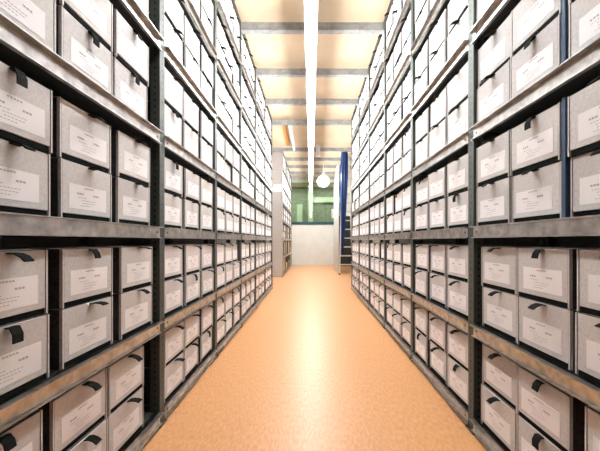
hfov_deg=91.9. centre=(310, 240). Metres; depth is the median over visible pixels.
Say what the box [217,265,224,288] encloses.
box
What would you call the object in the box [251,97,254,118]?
box
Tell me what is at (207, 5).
box
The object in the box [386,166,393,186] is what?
box
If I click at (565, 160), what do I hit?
divider
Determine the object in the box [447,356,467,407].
box
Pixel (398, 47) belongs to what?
box
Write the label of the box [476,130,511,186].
box
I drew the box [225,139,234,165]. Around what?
box
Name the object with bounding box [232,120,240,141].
box
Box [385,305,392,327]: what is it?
box
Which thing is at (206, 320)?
box
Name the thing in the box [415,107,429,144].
box
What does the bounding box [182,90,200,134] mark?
box
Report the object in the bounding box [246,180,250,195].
box
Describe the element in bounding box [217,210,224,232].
box
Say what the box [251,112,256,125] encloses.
box
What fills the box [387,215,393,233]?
box
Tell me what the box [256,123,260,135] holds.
box
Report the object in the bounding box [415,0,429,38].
box
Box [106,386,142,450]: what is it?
box
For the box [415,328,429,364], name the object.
box
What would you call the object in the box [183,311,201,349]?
box
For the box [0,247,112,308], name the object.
box
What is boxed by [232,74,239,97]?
box
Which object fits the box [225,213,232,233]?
box
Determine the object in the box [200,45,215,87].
box
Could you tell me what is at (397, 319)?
box
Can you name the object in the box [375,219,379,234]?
box
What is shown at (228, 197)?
box
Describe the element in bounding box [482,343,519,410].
box
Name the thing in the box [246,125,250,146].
box
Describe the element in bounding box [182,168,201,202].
box
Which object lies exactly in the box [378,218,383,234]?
box
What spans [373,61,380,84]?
box
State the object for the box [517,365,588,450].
box
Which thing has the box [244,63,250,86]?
box
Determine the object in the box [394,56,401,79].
box
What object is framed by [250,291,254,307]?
box
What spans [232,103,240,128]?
box
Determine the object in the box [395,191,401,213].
box
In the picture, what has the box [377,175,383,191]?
box
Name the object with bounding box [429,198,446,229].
box
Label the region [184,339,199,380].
box
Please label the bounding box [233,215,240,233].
box
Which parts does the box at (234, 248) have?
panel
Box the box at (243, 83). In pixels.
[242,77,247,99]
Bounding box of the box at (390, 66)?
[385,52,393,83]
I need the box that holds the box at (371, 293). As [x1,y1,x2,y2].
[369,291,373,307]
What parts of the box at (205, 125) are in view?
panel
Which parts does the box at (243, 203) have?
panel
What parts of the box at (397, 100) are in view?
panel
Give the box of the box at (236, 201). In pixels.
[233,196,240,216]
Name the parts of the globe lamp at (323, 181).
globe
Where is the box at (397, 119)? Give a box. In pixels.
[392,106,402,131]
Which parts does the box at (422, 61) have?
panel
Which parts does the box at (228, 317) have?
panel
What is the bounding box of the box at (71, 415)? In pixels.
[38,368,106,450]
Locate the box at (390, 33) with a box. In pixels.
[386,24,394,56]
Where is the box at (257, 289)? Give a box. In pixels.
[256,286,259,301]
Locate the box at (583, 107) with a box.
[567,76,599,156]
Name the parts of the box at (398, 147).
panel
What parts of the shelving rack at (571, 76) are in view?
post, rail, rail, rail, post, rail, rail, rail, rail, rail, rail, rail, post, rail, rail, rail, rail, rail, rail, rail, rail, shelf, shelf, shelf, post, shelf, rail, rail, rail, rail, rail, rail, rail, shelf, shelf, shelf, shelf, shelf, post, rail, shelf, rail, rail, rail, rail, rail, shelf, shelf, shelf, post, shelf, post, rail, rail, shelf, shelf, shelf, rail, rail, rail, shelf, shelf, post, shelf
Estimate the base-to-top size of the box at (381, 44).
0.222 m
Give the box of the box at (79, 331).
[46,296,112,369]
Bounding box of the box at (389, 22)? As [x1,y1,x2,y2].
[384,5,392,39]
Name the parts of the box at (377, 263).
panel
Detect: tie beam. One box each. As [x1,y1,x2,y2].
[241,22,383,33]
[256,68,367,76]
[265,99,357,105]
[272,120,350,125]
[272,148,350,151]
[285,157,350,160]
[287,165,350,167]
[289,172,348,174]
[291,177,339,179]
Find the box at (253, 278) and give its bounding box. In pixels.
[250,276,256,291]
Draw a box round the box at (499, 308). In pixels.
[482,286,516,342]
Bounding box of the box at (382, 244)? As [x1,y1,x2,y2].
[379,243,383,259]
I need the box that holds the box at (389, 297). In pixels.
[385,286,394,308]
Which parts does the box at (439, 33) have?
panel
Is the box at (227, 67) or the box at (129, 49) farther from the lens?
the box at (227, 67)
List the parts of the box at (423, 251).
panel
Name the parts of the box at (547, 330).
panel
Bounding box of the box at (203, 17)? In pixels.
[200,6,212,42]
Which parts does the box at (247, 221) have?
panel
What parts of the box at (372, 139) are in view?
panel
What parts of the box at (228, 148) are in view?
panel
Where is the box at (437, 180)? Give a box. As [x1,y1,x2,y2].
[428,166,449,202]
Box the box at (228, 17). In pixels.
[223,6,234,42]
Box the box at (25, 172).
[0,138,50,215]
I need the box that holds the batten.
[282,126,289,144]
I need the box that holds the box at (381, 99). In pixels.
[379,91,383,108]
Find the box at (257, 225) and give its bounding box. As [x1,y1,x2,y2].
[256,223,260,235]
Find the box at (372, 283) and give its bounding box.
[368,277,374,293]
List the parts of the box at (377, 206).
panel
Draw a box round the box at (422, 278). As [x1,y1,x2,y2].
[414,269,429,298]
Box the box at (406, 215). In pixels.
[402,209,410,232]
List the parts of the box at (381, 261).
panel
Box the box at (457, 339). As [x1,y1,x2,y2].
[447,323,467,370]
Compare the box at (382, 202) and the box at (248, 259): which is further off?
the box at (248, 259)
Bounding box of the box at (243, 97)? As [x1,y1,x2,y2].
[235,93,247,109]
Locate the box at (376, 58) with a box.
[372,45,379,71]
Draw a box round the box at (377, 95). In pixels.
[374,86,379,106]
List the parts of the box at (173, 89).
panel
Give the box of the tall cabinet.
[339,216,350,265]
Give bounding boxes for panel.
[334,164,338,272]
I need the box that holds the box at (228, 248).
[198,243,233,263]
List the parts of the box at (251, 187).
panel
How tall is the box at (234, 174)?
0.222 m
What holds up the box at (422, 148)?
on the shelving rack at (571, 76)
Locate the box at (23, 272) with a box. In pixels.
[0,249,47,324]
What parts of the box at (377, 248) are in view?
panel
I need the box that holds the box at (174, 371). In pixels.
[143,352,184,402]
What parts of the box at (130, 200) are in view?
panel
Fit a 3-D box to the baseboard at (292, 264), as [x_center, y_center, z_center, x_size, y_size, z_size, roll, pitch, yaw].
[0.000,1.080,13.343,3.900,0.050,0.014,0,0,0]
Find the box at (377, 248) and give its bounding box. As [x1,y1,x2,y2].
[374,243,380,258]
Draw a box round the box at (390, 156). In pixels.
[385,147,393,170]
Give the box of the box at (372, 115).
[370,110,373,125]
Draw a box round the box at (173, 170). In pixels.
[165,157,182,197]
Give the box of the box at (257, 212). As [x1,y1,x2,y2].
[256,209,259,222]
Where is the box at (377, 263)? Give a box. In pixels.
[374,258,379,274]
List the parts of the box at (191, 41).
panel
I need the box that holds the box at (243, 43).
[242,36,247,59]
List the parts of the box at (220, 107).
panel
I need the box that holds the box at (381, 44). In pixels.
[378,31,383,58]
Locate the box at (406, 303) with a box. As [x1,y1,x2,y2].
[400,296,410,323]
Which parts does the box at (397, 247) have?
panel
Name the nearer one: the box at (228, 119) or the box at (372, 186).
the box at (228, 119)
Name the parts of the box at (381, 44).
panel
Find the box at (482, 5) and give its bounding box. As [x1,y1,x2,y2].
[477,0,492,20]
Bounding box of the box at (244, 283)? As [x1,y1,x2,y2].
[242,282,245,299]
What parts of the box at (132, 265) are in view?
panel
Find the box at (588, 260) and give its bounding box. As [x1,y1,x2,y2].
[577,249,599,316]
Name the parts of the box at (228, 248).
panel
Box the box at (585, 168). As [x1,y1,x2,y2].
[570,149,599,216]
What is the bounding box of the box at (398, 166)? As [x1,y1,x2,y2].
[392,159,401,181]
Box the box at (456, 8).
[448,0,467,35]
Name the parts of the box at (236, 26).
panel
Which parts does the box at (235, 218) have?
panel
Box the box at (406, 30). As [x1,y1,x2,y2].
[400,10,410,49]
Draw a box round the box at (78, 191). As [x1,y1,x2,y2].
[51,157,111,221]
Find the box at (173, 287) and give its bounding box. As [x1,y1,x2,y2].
[165,276,182,315]
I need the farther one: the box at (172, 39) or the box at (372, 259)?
the box at (372, 259)
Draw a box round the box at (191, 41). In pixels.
[183,15,201,67]
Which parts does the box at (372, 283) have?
panel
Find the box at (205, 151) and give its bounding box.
[198,137,214,167]
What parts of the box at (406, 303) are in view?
panel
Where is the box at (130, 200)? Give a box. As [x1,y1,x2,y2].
[112,176,149,225]
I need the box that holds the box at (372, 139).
[368,132,374,151]
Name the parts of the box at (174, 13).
panel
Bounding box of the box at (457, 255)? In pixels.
[447,245,518,281]
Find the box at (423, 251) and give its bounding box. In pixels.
[416,244,467,271]
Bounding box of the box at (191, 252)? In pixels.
[165,244,201,274]
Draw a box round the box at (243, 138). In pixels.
[242,135,247,150]
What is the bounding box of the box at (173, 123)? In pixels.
[129,100,181,145]
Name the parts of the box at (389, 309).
panel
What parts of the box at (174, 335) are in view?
panel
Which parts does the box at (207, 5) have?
panel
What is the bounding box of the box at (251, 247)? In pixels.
[249,243,255,256]
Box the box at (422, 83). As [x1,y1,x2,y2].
[413,67,428,103]
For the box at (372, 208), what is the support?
on the box at (372, 224)
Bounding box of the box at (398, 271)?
[393,263,403,285]
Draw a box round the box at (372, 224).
[369,221,374,235]
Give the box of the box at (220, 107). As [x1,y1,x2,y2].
[217,96,226,121]
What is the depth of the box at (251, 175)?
4.45 m
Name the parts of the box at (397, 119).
panel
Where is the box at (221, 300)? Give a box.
[217,295,224,321]
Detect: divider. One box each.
[562,0,568,62]
[562,97,571,217]
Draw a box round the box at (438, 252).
[429,245,446,275]
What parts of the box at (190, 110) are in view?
panel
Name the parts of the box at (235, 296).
panel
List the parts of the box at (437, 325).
panel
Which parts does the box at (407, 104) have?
panel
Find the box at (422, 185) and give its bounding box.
[416,177,430,206]
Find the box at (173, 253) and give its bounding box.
[108,245,182,280]
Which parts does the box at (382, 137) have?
panel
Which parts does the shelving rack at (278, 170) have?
panel, post, post, post, post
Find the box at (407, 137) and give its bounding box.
[403,128,410,155]
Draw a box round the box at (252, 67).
[251,62,256,82]
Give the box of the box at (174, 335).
[142,320,184,367]
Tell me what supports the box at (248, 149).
on the shelving rack at (19, 49)
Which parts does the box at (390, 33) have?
panel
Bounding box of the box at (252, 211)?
[250,206,255,221]
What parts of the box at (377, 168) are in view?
panel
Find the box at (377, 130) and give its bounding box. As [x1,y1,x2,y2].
[375,123,379,142]
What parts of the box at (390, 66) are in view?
panel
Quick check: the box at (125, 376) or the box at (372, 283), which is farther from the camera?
the box at (372, 283)
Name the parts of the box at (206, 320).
panel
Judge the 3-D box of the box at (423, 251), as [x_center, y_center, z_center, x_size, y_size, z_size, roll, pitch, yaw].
[1.108,0.140,2.490,0.421,0.222,0.274,0,0,0]
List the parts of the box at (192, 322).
panel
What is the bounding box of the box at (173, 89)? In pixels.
[147,64,183,118]
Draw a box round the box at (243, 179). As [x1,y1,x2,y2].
[242,176,246,192]
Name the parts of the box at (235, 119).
panel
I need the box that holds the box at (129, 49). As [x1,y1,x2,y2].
[113,8,148,86]
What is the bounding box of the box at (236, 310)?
[232,303,240,326]
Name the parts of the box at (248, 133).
panel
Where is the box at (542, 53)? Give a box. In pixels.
[510,13,561,99]
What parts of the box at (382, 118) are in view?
panel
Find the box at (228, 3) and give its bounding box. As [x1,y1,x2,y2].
[224,0,232,24]
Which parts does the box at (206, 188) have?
panel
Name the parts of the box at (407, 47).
panel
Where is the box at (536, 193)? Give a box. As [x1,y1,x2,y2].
[512,161,561,222]
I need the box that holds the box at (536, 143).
[510,102,561,175]
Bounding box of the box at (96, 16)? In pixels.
[56,0,112,52]
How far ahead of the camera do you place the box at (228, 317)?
3.21 m
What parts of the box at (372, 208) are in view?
panel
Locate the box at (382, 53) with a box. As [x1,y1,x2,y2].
[380,49,383,70]
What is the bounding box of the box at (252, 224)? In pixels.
[250,221,256,235]
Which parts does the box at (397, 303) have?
panel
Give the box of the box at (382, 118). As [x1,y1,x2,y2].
[378,115,383,136]
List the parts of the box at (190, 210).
panel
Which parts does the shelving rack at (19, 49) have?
shelf, shelf, shelf, rail, rail, rail, post, shelf, shelf, shelf, rail, rail, post, shelf, post, shelf, shelf, shelf, rail, rail, rail, rail, rail, shelf, rail, post, shelf, shelf, shelf, shelf, rail, rail, rail, rail, rail, rail, rail, shelf, post, shelf, shelf, shelf, rail, rail, rail, rail, rail, rail, rail, rail, post, rail, rail, rail, rail, rail, rail, rail, post, rail, rail, rail, post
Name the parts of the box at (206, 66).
panel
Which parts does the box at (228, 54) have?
panel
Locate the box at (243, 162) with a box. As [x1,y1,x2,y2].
[242,160,245,178]
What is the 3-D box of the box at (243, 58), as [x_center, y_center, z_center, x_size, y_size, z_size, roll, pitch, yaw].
[-1.084,-2.412,3.920,0.396,0.222,0.274,0,0,0]
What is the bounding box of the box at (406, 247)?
[402,244,410,266]
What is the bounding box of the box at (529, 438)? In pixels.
[517,414,561,450]
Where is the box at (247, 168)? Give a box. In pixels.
[246,165,251,181]
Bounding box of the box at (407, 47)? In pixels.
[402,34,419,63]
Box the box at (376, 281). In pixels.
[374,279,378,296]
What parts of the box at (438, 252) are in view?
panel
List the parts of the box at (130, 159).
panel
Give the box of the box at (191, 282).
[183,272,199,305]
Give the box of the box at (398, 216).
[392,212,401,232]
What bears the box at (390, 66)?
on the box at (391, 78)
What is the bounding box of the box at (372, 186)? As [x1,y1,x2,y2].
[370,184,373,198]
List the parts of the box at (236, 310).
panel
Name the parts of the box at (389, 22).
panel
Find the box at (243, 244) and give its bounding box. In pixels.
[242,243,246,259]
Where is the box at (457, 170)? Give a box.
[447,154,467,195]
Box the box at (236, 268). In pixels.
[231,261,240,280]
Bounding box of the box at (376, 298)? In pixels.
[373,294,378,313]
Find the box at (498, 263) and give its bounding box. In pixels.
[481,246,565,294]
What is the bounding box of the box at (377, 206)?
[374,203,379,219]
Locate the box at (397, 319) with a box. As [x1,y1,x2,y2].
[392,310,401,336]
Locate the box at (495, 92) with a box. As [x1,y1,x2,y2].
[477,59,509,122]
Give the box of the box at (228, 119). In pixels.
[225,110,231,131]
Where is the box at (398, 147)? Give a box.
[394,137,402,164]
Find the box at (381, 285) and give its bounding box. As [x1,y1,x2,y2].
[379,282,383,301]
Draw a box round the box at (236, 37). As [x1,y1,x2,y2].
[231,28,241,59]
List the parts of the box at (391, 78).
panel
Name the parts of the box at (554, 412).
panel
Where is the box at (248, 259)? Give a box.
[246,258,251,273]
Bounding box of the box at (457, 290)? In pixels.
[447,277,467,318]
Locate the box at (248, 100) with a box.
[246,86,250,110]
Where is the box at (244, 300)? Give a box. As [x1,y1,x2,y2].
[242,298,247,316]
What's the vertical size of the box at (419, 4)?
0.222 m
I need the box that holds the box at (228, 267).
[224,263,234,284]
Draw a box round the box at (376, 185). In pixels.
[374,179,378,195]
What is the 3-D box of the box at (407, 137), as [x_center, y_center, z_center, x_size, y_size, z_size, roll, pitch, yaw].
[1.126,-0.978,2.864,0.396,0.222,0.274,0,0,0]
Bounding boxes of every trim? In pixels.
[292,222,333,224]
[297,186,339,221]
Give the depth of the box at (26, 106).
0.92 m
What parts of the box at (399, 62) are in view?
panel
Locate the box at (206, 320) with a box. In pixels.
[198,302,213,334]
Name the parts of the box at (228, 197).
panel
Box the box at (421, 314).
[413,304,429,337]
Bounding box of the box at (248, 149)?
[246,141,252,157]
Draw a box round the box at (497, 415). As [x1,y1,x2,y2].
[481,383,516,450]
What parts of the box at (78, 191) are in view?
panel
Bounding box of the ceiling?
[234,0,389,186]
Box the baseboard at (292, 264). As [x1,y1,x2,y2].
[292,264,333,264]
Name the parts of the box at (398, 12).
panel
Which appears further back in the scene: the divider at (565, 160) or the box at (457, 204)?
the box at (457, 204)
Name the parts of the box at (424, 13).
panel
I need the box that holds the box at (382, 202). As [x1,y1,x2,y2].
[379,201,383,217]
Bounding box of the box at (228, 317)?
[225,309,233,335]
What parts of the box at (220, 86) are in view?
panel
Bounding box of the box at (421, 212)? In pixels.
[415,203,428,230]
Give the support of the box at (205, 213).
on the shelving rack at (19, 49)
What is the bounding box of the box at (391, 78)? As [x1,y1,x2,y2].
[386,71,393,94]
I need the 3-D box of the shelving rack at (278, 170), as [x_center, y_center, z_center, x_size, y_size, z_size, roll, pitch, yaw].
[-1.105,-0.860,10.948,0.519,3.930,4.103,0,0,0]
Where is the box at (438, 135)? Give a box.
[429,118,446,156]
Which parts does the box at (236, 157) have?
panel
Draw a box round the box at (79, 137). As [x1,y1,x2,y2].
[46,96,110,173]
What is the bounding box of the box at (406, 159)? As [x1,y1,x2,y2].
[402,150,410,175]
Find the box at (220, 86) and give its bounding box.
[217,74,225,106]
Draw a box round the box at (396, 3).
[393,0,402,20]
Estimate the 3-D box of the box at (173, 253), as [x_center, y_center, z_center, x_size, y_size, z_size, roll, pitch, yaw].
[-1.074,0.140,1.928,0.421,0.222,0.274,0,0,0]
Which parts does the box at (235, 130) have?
panel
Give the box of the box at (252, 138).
[251,134,256,152]
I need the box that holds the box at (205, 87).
[200,71,211,104]
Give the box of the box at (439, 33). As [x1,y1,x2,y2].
[429,9,447,62]
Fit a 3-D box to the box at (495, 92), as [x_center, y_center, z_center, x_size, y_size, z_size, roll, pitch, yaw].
[1.101,-0.754,1.516,0.428,0.222,0.274,0,0,0]
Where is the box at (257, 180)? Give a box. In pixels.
[256,176,258,190]
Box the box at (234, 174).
[231,167,238,187]
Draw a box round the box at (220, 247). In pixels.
[217,244,225,265]
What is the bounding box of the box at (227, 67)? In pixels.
[225,60,233,81]
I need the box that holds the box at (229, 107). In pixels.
[225,89,232,118]
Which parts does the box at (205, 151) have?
panel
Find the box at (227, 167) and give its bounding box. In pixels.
[225,162,232,181]
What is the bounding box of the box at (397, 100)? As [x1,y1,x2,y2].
[393,85,402,116]
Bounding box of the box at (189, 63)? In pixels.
[183,46,199,87]
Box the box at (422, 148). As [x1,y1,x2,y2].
[415,134,428,166]
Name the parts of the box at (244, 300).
panel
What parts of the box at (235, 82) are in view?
panel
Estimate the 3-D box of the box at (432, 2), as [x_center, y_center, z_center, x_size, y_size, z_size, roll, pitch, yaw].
[1.121,-1.859,2.186,0.400,0.222,0.274,0,0,-1]
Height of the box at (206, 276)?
0.222 m
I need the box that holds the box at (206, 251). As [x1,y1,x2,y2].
[199,244,214,270]
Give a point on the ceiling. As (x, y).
(267, 50)
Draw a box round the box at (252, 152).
[251,149,255,163]
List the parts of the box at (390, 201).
panel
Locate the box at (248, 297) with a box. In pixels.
[246,294,249,311]
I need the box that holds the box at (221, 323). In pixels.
[217,316,225,344]
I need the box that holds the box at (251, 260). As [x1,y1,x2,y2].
[249,257,254,271]
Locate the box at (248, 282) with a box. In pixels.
[245,279,250,296]
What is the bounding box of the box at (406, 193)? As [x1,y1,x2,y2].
[402,186,410,210]
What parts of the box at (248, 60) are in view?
panel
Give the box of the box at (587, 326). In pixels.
[575,312,599,384]
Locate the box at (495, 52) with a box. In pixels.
[478,13,510,87]
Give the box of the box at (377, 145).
[374,139,379,156]
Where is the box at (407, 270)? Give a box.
[402,266,410,289]
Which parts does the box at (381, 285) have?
panel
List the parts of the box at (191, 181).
panel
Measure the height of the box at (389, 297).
0.222 m
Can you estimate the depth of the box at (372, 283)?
4.46 m
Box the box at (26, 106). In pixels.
[0,61,52,152]
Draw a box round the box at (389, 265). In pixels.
[385,261,393,281]
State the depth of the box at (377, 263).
4.15 m
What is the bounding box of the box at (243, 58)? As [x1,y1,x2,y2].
[242,52,245,74]
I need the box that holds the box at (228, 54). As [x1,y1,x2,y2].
[225,36,233,70]
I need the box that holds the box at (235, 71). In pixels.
[232,55,240,83]
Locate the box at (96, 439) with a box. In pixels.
[67,418,107,450]
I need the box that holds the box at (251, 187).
[250,184,255,198]
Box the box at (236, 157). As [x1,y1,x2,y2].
[230,149,239,172]
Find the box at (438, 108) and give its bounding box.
[430,86,446,131]
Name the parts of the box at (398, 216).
panel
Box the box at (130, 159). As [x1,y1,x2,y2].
[111,129,149,186]
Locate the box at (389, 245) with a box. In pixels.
[387,243,393,261]
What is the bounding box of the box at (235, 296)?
[232,286,239,307]
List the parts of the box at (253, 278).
panel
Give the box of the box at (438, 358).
[430,341,447,384]
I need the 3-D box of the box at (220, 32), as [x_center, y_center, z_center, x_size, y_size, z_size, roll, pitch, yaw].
[-1.065,-2.083,2.935,0.428,0.222,0.274,0,0,1]
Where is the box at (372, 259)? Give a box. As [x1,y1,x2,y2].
[369,257,374,272]
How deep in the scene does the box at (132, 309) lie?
1.47 m
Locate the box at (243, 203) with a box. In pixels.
[242,201,247,218]
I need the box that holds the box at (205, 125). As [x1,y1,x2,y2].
[198,110,214,147]
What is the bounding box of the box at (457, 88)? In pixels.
[447,62,467,115]
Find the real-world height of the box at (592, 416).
0.222 m
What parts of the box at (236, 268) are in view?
panel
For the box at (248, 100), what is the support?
on the box at (248, 111)
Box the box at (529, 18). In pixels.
[511,0,561,57]
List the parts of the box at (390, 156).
panel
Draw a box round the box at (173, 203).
[165,193,181,228]
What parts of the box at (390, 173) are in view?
panel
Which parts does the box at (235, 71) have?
panel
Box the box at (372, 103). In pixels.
[370,95,374,114]
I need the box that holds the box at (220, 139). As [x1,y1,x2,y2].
[217,130,224,158]
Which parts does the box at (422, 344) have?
panel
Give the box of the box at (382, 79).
[378,73,383,94]
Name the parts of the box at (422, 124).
panel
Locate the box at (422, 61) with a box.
[415,39,428,83]
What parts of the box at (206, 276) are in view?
panel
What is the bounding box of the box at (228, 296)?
[224,290,234,314]
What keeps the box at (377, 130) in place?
on the box at (377, 145)
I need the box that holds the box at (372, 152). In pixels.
[369,148,373,161]
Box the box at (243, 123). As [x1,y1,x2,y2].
[242,118,245,138]
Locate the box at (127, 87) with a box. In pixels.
[113,56,146,119]
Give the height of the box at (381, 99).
0.222 m
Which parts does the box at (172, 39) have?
panel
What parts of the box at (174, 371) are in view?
panel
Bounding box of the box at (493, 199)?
[476,177,511,225]
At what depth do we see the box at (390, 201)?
3.45 m
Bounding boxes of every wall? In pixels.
[0,214,266,247]
[283,179,350,263]
[292,187,339,221]
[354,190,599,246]
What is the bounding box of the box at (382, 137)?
[378,133,383,148]
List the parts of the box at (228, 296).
panel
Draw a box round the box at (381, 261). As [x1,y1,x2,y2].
[379,259,383,276]
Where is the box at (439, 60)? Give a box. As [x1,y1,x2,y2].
[429,40,446,84]
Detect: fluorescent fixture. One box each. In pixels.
[304,0,317,77]
[306,70,315,123]
[308,118,313,149]
[308,145,313,165]
[309,163,312,177]
[309,175,312,185]
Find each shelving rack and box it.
[0,0,272,450]
[267,152,291,276]
[351,0,599,450]
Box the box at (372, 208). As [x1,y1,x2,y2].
[368,206,374,221]
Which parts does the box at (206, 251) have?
panel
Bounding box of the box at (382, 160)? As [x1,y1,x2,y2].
[379,158,383,177]
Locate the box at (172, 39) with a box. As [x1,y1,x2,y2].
[145,12,183,64]
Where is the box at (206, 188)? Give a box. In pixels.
[198,177,213,207]
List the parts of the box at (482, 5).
panel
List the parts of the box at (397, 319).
panel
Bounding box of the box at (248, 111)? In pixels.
[246,103,252,119]
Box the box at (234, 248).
[231,243,238,261]
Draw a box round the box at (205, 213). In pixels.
[199,204,212,231]
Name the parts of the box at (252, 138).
panel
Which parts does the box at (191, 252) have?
panel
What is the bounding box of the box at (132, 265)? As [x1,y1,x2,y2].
[65,246,151,292]
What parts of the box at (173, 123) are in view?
panel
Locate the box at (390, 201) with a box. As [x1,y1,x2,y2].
[386,195,394,215]
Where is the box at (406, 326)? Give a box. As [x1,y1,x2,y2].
[401,317,410,346]
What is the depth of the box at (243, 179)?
3.91 m
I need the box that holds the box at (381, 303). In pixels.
[378,298,383,317]
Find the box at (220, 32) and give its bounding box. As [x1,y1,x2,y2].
[217,16,226,54]
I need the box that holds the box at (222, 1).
[217,0,224,22]
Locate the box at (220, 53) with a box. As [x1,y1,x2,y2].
[217,39,226,67]
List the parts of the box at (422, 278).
panel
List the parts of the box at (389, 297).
panel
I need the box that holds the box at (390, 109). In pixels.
[385,101,392,126]
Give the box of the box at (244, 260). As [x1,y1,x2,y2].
[242,259,246,275]
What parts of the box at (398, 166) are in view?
panel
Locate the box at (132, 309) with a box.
[112,285,151,339]
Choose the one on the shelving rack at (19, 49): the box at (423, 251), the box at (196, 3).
the box at (196, 3)
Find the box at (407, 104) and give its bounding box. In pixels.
[402,93,421,118]
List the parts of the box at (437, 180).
panel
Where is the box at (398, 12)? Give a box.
[392,1,402,39]
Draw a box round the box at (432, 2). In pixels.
[430,0,435,9]
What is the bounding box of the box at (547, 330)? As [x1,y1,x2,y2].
[517,296,578,370]
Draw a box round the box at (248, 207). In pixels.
[246,204,250,219]
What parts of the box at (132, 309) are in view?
panel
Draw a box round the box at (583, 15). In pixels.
[568,0,599,57]
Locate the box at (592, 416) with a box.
[585,406,599,450]
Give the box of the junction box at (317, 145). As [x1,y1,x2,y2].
[316,144,319,156]
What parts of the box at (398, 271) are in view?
panel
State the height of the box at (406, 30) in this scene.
0.222 m
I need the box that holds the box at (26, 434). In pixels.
[0,409,42,450]
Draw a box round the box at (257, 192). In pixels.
[256,190,258,201]
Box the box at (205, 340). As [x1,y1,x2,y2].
[198,327,211,361]
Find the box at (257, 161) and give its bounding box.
[256,157,260,168]
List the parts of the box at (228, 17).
panel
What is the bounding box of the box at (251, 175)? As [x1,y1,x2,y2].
[249,169,254,185]
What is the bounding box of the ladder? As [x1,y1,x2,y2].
[339,157,350,274]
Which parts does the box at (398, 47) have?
panel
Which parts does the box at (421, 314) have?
panel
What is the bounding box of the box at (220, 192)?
[217,187,226,211]
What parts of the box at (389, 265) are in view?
panel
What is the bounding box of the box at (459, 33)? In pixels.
[447,8,490,60]
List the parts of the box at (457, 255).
panel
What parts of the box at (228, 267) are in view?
panel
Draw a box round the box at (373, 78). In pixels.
[368,73,375,96]
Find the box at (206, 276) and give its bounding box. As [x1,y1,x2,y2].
[200,268,215,297]
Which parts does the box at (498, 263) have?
panel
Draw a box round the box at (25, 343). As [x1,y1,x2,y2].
[0,314,49,401]
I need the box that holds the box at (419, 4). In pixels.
[415,0,426,23]
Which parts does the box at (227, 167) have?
panel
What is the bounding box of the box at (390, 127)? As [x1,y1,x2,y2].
[385,119,392,139]
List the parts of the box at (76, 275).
panel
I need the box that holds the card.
[273,185,281,191]
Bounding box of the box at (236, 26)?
[233,9,239,42]
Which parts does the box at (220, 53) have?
panel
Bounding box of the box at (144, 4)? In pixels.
[136,0,148,17]
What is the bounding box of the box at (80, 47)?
[56,5,112,94]
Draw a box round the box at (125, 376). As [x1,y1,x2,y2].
[105,345,143,415]
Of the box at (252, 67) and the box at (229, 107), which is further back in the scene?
the box at (252, 67)
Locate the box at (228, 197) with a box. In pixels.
[225,192,234,214]
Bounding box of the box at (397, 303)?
[392,291,402,315]
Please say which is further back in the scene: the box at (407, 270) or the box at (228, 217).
the box at (228, 217)
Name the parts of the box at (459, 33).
panel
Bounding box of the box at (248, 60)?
[246,47,252,72]
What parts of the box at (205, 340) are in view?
panel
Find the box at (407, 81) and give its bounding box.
[403,70,410,103]
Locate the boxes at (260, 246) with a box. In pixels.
[244,0,574,298]
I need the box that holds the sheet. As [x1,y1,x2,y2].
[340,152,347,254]
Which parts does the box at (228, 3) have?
panel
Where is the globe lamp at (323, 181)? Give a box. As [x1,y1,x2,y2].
[317,163,329,187]
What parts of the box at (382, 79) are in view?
panel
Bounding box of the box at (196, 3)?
[191,0,199,16]
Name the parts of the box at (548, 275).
panel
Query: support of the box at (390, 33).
on the shelving rack at (571, 76)
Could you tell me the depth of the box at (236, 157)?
3.54 m
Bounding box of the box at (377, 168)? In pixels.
[374,163,379,182]
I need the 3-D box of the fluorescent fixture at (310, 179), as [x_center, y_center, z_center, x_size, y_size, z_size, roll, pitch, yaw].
[0.000,-2.502,10.544,0.124,0.736,1.488,0,0,0]
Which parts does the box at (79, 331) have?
panel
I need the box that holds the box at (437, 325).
[429,312,448,352]
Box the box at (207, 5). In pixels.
[200,0,212,28]
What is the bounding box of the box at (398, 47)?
[394,32,401,67]
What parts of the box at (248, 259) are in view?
panel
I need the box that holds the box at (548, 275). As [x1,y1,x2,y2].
[516,247,599,308]
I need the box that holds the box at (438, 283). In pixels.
[430,272,446,307]
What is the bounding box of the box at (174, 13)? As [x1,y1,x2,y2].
[149,0,184,41]
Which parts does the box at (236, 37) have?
panel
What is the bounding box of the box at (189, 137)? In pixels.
[182,122,199,156]
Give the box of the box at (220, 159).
[217,153,224,176]
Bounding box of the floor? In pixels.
[123,265,505,450]
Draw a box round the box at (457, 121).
[447,98,467,143]
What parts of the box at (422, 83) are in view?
panel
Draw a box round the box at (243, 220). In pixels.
[242,218,245,234]
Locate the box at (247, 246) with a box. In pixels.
[246,243,251,257]
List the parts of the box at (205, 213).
panel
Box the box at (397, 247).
[392,243,425,264]
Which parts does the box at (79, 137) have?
panel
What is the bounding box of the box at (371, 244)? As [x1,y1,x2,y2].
[368,243,373,257]
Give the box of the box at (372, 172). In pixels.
[370,169,373,186]
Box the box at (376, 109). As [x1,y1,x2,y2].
[373,101,378,117]
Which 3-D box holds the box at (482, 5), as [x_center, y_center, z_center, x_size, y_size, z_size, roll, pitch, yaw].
[1.115,-1.307,1.517,0.400,0.222,0.274,0,0,0]
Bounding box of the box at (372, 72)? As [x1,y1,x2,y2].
[369,60,374,82]
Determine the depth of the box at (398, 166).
3.15 m
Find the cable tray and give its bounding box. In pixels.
[288,126,294,150]
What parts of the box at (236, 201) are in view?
panel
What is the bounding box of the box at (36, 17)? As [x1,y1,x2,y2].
[0,0,55,52]
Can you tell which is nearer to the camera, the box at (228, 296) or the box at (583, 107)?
the box at (583, 107)
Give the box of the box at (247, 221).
[246,220,251,234]
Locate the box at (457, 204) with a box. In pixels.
[447,191,467,227]
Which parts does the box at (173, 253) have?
panel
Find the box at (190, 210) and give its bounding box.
[182,199,200,229]

